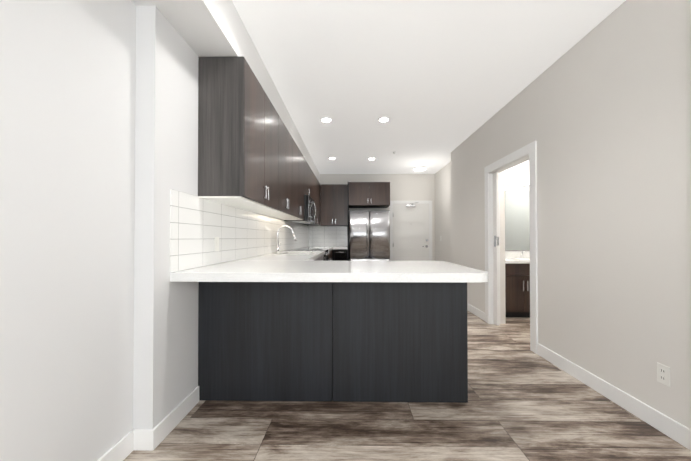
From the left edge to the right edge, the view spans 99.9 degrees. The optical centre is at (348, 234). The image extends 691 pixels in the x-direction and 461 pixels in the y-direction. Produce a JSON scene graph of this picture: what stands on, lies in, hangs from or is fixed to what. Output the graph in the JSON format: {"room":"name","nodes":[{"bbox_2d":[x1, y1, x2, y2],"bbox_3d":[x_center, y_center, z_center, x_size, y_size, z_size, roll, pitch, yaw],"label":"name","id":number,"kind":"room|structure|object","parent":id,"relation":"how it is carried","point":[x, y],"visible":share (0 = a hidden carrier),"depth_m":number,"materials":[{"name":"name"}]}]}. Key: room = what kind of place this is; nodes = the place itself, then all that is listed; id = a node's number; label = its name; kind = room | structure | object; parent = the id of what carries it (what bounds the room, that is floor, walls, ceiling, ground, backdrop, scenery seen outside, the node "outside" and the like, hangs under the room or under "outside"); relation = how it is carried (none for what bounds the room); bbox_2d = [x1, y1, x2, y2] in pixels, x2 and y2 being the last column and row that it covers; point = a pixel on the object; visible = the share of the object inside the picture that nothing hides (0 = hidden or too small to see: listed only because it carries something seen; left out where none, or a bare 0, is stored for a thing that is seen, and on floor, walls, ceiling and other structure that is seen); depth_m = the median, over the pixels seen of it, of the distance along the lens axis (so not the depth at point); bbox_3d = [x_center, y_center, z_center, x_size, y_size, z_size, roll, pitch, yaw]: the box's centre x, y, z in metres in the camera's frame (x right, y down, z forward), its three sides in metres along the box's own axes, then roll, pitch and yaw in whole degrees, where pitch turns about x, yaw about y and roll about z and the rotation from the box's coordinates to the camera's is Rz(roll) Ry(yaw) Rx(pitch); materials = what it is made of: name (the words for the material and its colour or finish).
{"room":"apartment kitchen","nodes":[
{"label":"apartment kitchen","id":0,"kind":"room"},
{"bbox_2d":[0,0,135,460],"bbox_3d":[-1.327,-0.233,-0.559,0.200,2.800,4.372,0,-1,1],"label":"wall","id":1,"kind":"structure","parent":0,"point":[67,140],"depth_m":1.24,"materials":[{"name":"paint"}]},
{"bbox_2d":[97,429,140,460],"bbox_3d":[-1.220,1.111,-0.574,0.014,0.112,4.372,0,-1,1],"label":"baseboard","id":2,"kind":"structure","parent":1,"relation":"attached to","point":[124,447],"depth_m":1.54,"materials":[{"name":"white wood"}]},
{"bbox_2d":[133,6,244,428],"bbox_3d":[-1.198,-0.182,4.614,0.310,2.800,5.978,0,-1,1],"label":"wall","id":3,"kind":"structure","parent":0,"point":[165,377],"depth_m":1.69,"materials":[{"name":"paint"}]},
{"bbox_2d":[141,386,198,450],"bbox_3d":[-1.085,1.135,1.838,0.034,0.112,0.483,0,-1,1],"label":"baseboard","id":4,"kind":"structure","parent":3,"relation":"attached to","point":[150,438],"depth_m":1.73,"materials":[{"name":"white wood"}]},
{"bbox_2d":[198,56,277,208],"bbox_3d":[-0.891,-0.775,2.567,0.359,1.005,0.973,0,-1,1],"label":"upper cabinet","id":5,"kind":"object","parent":3,"relation":"attached to","point":[260,149],"depth_m":2.08,"materials":[{"name":"brown wood"}]},
{"bbox_2d":[199,196,302,219],"bbox_3d":[-0.905,-0.257,3.387,0.309,0.011,2.623,0,-1,1],"label":"cabinet underside","id":6,"kind":"object","parent":5,"relation":"attached to","point":[240,202],"depth_m":2.57,"materials":[{"name":"white wood"}]},
{"bbox_2d":[170,189,308,272],"bbox_3d":[-1.039,0.003,4.580,0.008,0.508,5.636,0,-1,1],"label":"tile backsplash","id":7,"kind":"structure","parent":3,"relation":"attached to","point":[198,225],"depth_m":2.40,"materials":[{"name":"white tile"}]},
{"bbox_2d":[214,237,218,251],"bbox_3d":[-1.062,0.076,2.349,0.008,0.116,0.072,0,-1,1],"label":"outlet","id":8,"kind":"object","parent":7,"relation":"attached to","point":[216,246],"visible":1,"depth_m":2.34,"materials":[{"name":"white plastic"}]},
{"bbox_2d":[276,115,291,214],"bbox_3d":[-0.879,-0.766,3.405,0.359,1.005,0.698,0,-1,1],"label":"upper cabinet","id":9,"kind":"object","parent":3,"relation":"attached to","point":[284,171],"visible":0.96,"depth_m":3.33,"materials":[{"name":"brown wood"}]},
{"bbox_2d":[292,138,303,218],"bbox_3d":[-0.868,-0.758,4.229,0.359,1.005,0.948,0,-1,1],"label":"upper cabinet","id":10,"kind":"object","parent":3,"relation":"attached to","point":[297,183],"visible":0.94,"depth_m":4.12,"materials":[{"name":"brown wood"}]},
{"bbox_2d":[304,158,310,196],"bbox_3d":[-0.855,-0.952,5.086,0.359,0.600,0.758,0,-1,1],"label":"upper cabinet","id":11,"kind":"object","parent":3,"relation":"attached to","point":[307,179],"visible":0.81,"depth_m":5.04,"materials":[{"name":"brown wood"}]},
{"bbox_2d":[284,195,315,222],"bbox_3d":[-0.809,-0.433,5.080,0.452,0.431,0.754,0,-1,1],"label":"microwave","id":12,"kind":"object","parent":11,"relation":"attached to","point":[309,206],"visible":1,"depth_m":4.79,"materials":[{"name":"silver metal"}]},
{"bbox_2d":[299,170,319,225],"bbox_3d":[-0.838,-0.738,6.269,0.359,1.005,1.607,0,-1,1],"label":"upper cabinet","id":13,"kind":"object","parent":3,"relation":"attached to","point":[315,190],"visible":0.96,"depth_m":6.30,"materials":[{"name":"brown wood"}]},
{"bbox_2d":[131,0,319,182],"bbox_3d":[-0.988,-1.444,2.337,0.395,0.319,10.149,0,-1,1],"label":"ceiling","id":14,"kind":"structure","parent":0,"point":[210,28],"depth_m":1.95,"materials":[{"name":"paint"}]},
{"bbox_2d":[320,174,434,260],"bbox_3d":[1.369,-0.153,7.467,4.740,2.800,0.200,0,-1,1],"label":"wall","id":15,"kind":"structure","parent":0,"point":[412,187],"depth_m":7.38,"materials":[{"name":"paint"}]},
{"bbox_2d":[309,226,347,245],"bbox_3d":[-0.501,0.031,7.388,0.986,0.508,0.008,0,-1,1],"label":"tile backsplash","id":16,"kind":"structure","parent":15,"relation":"attached to","point":[328,235],"depth_m":7.38,"materials":[{"name":"white tile"}]},
{"bbox_2d":[321,184,347,225],"bbox_3d":[-0.342,-0.728,7.217,0.662,1.005,0.359,0,-1,1],"label":"upper cabinet","id":17,"kind":"object","parent":15,"relation":"attached to","point":[334,204],"visible":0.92,"depth_m":7.07,"materials":[{"name":"brown wood"}]},
{"bbox_2d":[349,182,389,207],"bbox_3d":[0.498,-0.960,7.062,0.968,0.545,0.649,0,-1,1],"label":"upper cabinet","id":18,"kind":"object","parent":15,"relation":"attached to","point":[369,194],"visible":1,"depth_m":6.77,"materials":[{"name":"brown wood"}]},
{"bbox_2d":[389,201,431,260],"bbox_3d":[1.589,0.188,7.350,1.081,2.115,0.020,0,-1,1],"label":"door frame","id":19,"kind":"structure","parent":15,"relation":"attached to","point":[391,224],"depth_m":7.35,"materials":[{"name":"white wood"}]},
{"bbox_2d":[393,202,428,260],"bbox_3d":[1.586,0.209,7.287,0.914,2.060,0.145,0,-1,1],"label":"entry door","id":20,"kind":"structure","parent":15,"relation":"in","point":[411,232],"depth_m":7.35,"materials":[{"name":"white wood"}]},
{"bbox_2d":[123,310,690,460],"bbox_3d":[1.015,1.256,2.332,5.300,0.120,10.650,0,-1,1],"label":"floor","id":21,"kind":"structure","parent":0,"point":[525,403],"depth_m":1.80,"materials":[{"name":"brown wood"}]},
{"bbox_2d":[198,282,293,400],"bbox_3d":[-0.732,0.742,2.383,0.679,0.900,0.569,0,-1,1],"label":"base cabinet","id":22,"kind":"object","parent":21,"relation":"on","point":[246,329],"depth_m":2.08,"materials":[{"name":"black wood"}]},
{"bbox_2d":[170,251,324,281],"bbox_3d":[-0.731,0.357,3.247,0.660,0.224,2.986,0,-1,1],"label":"countertop","id":23,"kind":"structure","parent":22,"relation":"on","point":[261,268],"depth_m":1.94,"materials":[{"name":"stone"}]},
{"bbox_2d":[275,225,296,252],"bbox_3d":[-0.865,0.059,4.070,0.301,0.385,0.088,0,-1,1],"label":"faucet","id":24,"kind":"object","parent":23,"relation":"on","point":[278,245],"visible":1,"depth_m":4.05,"materials":[{"name":"silver metal"}]},
{"bbox_2d":[285,249,330,260],"bbox_3d":[-0.677,0.741,5.117,0.715,0.965,0.754,0,-1,1],"label":"range","id":25,"kind":"object","parent":21,"relation":"on","point":[326,255],"visible":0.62,"depth_m":4.97,"materials":[{"name":"black"}]},
{"bbox_2d":[294,282,345,401],"bbox_3d":[-0.203,0.742,2.375,0.378,0.900,0.569,0,-1,1],"label":"base cabinet","id":26,"kind":"object","parent":21,"relation":"on","point":[345,341],"depth_m":2.07,"materials":[{"name":"black wood"}]},
{"bbox_2d":[317,255,324,260],"bbox_3d":[-0.722,0.764,4.587,0.638,0.900,0.298,0,-1,1],"label":"base cabinet","id":27,"kind":"object","parent":21,"relation":"on","point":[322,257],"depth_m":4.41,"materials":[{"name":"black"}]},
{"bbox_2d":[328,250,331,260],"bbox_3d":[-0.696,0.783,6.442,0.639,0.900,1.888,0,-1,1],"label":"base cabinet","id":28,"kind":"object","parent":21,"relation":"on","point":[329,255],"depth_m":6.22,"materials":[{"name":"black"}]},
{"bbox_2d":[297,246,333,251],"bbox_3d":[-0.685,0.304,6.447,0.660,0.055,1.888,0,-1,1],"label":"countertop","id":29,"kind":"structure","parent":28,"relation":"on","point":[308,247],"depth_m":6.34,"materials":[{"name":"stone"}]},
{"bbox_2d":[334,246,347,248],"bbox_3d":[-0.179,0.310,7.055,0.334,0.055,0.656,0,-1,1],"label":"countertop","id":30,"kind":"structure","parent":28,"relation":"on","point":[335,247],"depth_m":6.74,"materials":[{"name":"stone"}]},
{"bbox_2d":[332,249,347,260],"bbox_3d":[-0.189,0.789,7.068,0.354,0.900,0.621,0,-1,1],"label":"base cabinet","id":31,"kind":"object","parent":21,"relation":"on","point":[338,255],"depth_m":6.76,"materials":[{"name":"black"}]},
{"bbox_2d":[348,182,348,260],"bbox_3d":[0.000,0.003,7.054,0.021,2.471,0.659,0,-1,1],"label":"panel","id":32,"kind":"object","parent":21,"relation":"on","point":[348,221],"visible":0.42,"depth_m":6.80,"materials":[{"name":"brown wood"}]},
{"bbox_2d":[349,210,389,260],"bbox_3d":[0.496,0.339,6.958,0.930,1.795,0.793,0,-1,1],"label":"fridge","id":33,"kind":"object","parent":21,"relation":"on","point":[369,235],"visible":0.65,"depth_m":6.63,"materials":[{"name":"grey metal"}]},
{"bbox_2d":[346,282,405,401],"bbox_3d":[0.196,0.742,2.369,0.420,0.900,0.569,0,-1,1],"label":"base cabinet","id":34,"kind":"object","parent":21,"relation":"on","point":[375,311],"depth_m":2.07,"materials":[{"name":"black wood"}]},
{"bbox_2d":[406,282,467,402],"bbox_3d":[0.628,0.742,2.363,0.445,0.900,0.569,0,-1,1],"label":"base cabinet","id":35,"kind":"object","parent":21,"relation":"on","point":[436,312],"depth_m":2.06,"materials":[{"name":"black wood"}]},
{"bbox_2d":[274,258,487,282],"bbox_3d":[0.226,0.261,2.216,1.284,0.055,0.951,0,-1,1],"label":"countertop","id":36,"kind":"structure","parent":35,"relation":"on","point":[292,266],"depth_m":1.77,"materials":[{"name":"stone"}]},
{"bbox_2d":[505,263,529,316],"bbox_3d":[2.731,0.815,4.457,1.130,0.796,0.579,0,-1,1],"label":"bathroom vanity","id":37,"kind":"object","parent":21,"relation":"on","point":[517,290],"visible":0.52,"depth_m":4.20,"materials":[{"name":"black wood"}]},
{"bbox_2d":[505,250,529,263],"bbox_3d":[2.731,0.329,4.466,1.140,0.173,0.569,0,-1,1],"label":"sink","id":38,"kind":"object","parent":37,"relation":"on","point":[523,257],"visible":0.44,"depth_m":4.65,"materials":[{"name":"ceramic"}]},
{"bbox_2d":[232,0,625,173],"bbox_3d":[1.015,-1.679,2.361,5.300,0.150,10.650,0,-1,1],"label":"ceiling","id":39,"kind":"structure","parent":0,"point":[437,82],"depth_m":2.71,"materials":[{"name":"paint"}]},
{"bbox_2d":[320,117,331,122],"bbox_3d":[-0.301,-1.582,3.994,0.164,0.010,0.164,0,-1,1],"label":"recessed light","id":40,"kind":"object","parent":39,"relation":"in","point":[326,119],"visible":0.98,"depth_m":3.97,"materials":[{"name":"white"}]},
{"bbox_2d":[378,117,389,121],"bbox_3d":[0.488,-1.582,3.983,0.164,0.010,0.164,0,-1,1],"label":"recessed light","id":41,"kind":"object","parent":39,"relation":"in","point":[383,119],"visible":0.96,"depth_m":3.96,"materials":[{"name":"white"}]},
{"bbox_2d":[413,166,426,170],"bbox_3d":[1.668,-1.537,6.756,0.300,0.044,0.300,0,-1,1],"label":"recessed light","id":42,"kind":"object","parent":39,"relation":"in","point":[420,168],"visible":1,"depth_m":6.68,"materials":[{"name":"white"}]},
{"bbox_2d":[435,161,450,262],"bbox_3d":[2.257,-0.165,6.289,0.150,2.800,2.130,0,-1,1],"label":"wall","id":43,"kind":"structure","parent":0,"point":[443,208],"depth_m":6.66,"materials":[{"name":"paint"}]},
{"bbox_2d":[505,160,529,251],"bbox_3d":[2.881,-0.180,4.815,1.440,2.800,0.120,0,-1,1],"label":"wall","id":44,"kind":"structure","parent":0,"point":[519,172],"depth_m":4.76,"materials":[{"name":"paint"}]},
{"bbox_2d":[505,181,528,185],"bbox_3d":[2.719,-0.846,4.715,0.560,0.070,0.095,0,-1,1],"label":"sconce","id":45,"kind":"object","parent":44,"relation":"attached to","point":[516,183],"visible":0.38,"depth_m":4.67,"materials":[{"name":"silver metal"}]},
{"bbox_2d":[505,191,529,250],"bbox_3d":[2.705,-0.230,4.752,0.860,0.990,0.011,0,-1,1],"label":"bathroom mirror","id":46,"kind":"object","parent":44,"relation":"attached to","point":[517,230],"visible":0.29,"depth_m":4.75,"materials":[{"name":"white mirror"}]},
{"bbox_2d":[451,0,690,428],"bbox_3d":[2.003,-0.214,1.367,0.217,2.800,8.320,0,-1,1],"label":"wall","id":47,"kind":"structure","parent":0,"point":[600,113],"depth_m":2.10,"materials":[{"name":"paint"}]},
{"bbox_2d":[467,303,484,320],"bbox_3d":[1.936,1.164,4.785,0.014,0.112,1.460,0,-1,1],"label":"baseboard","id":48,"kind":"structure","parent":47,"relation":"attached to","point":[475,311],"depth_m":4.35,"materials":[{"name":"white wood"}]},
{"bbox_2d":[493,172,499,325],"bbox_3d":[1.992,0.183,3.905,0.037,2.040,0.097,0,-1,1],"label":"pocket door","id":49,"kind":"structure","parent":47,"relation":"in","point":[496,248],"depth_m":3.87,"materials":[{"name":"white wood"}]},
{"bbox_2d":[484,141,537,353],"bbox_3d":[1.985,0.127,3.499,0.160,2.160,1.130,0,-1,1],"label":"door frame","id":50,"kind":"structure","parent":47,"relation":"attached to","point":[522,155],"depth_m":3.24,"materials":[{"name":"white wood"}]},
{"bbox_2d":[537,343,690,450],"bbox_3d":[1.900,1.139,2.246,0.014,0.112,1.358,0,-1,1],"label":"baseboard","id":51,"kind":"structure","parent":47,"relation":"attached to","point":[673,429],"depth_m":1.98,"materials":[{"name":"white wood"}]},
{"bbox_2d":[657,362,669,386],"bbox_3d":[1.895,0.840,1.745,0.008,0.116,0.072,0,-1,1],"label":"outlet","id":52,"kind":"object","parent":47,"relation":"attached to","point":[663,374],"visible":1,"depth_m":1.74,"materials":[{"name":"white plastic"}]}
]}

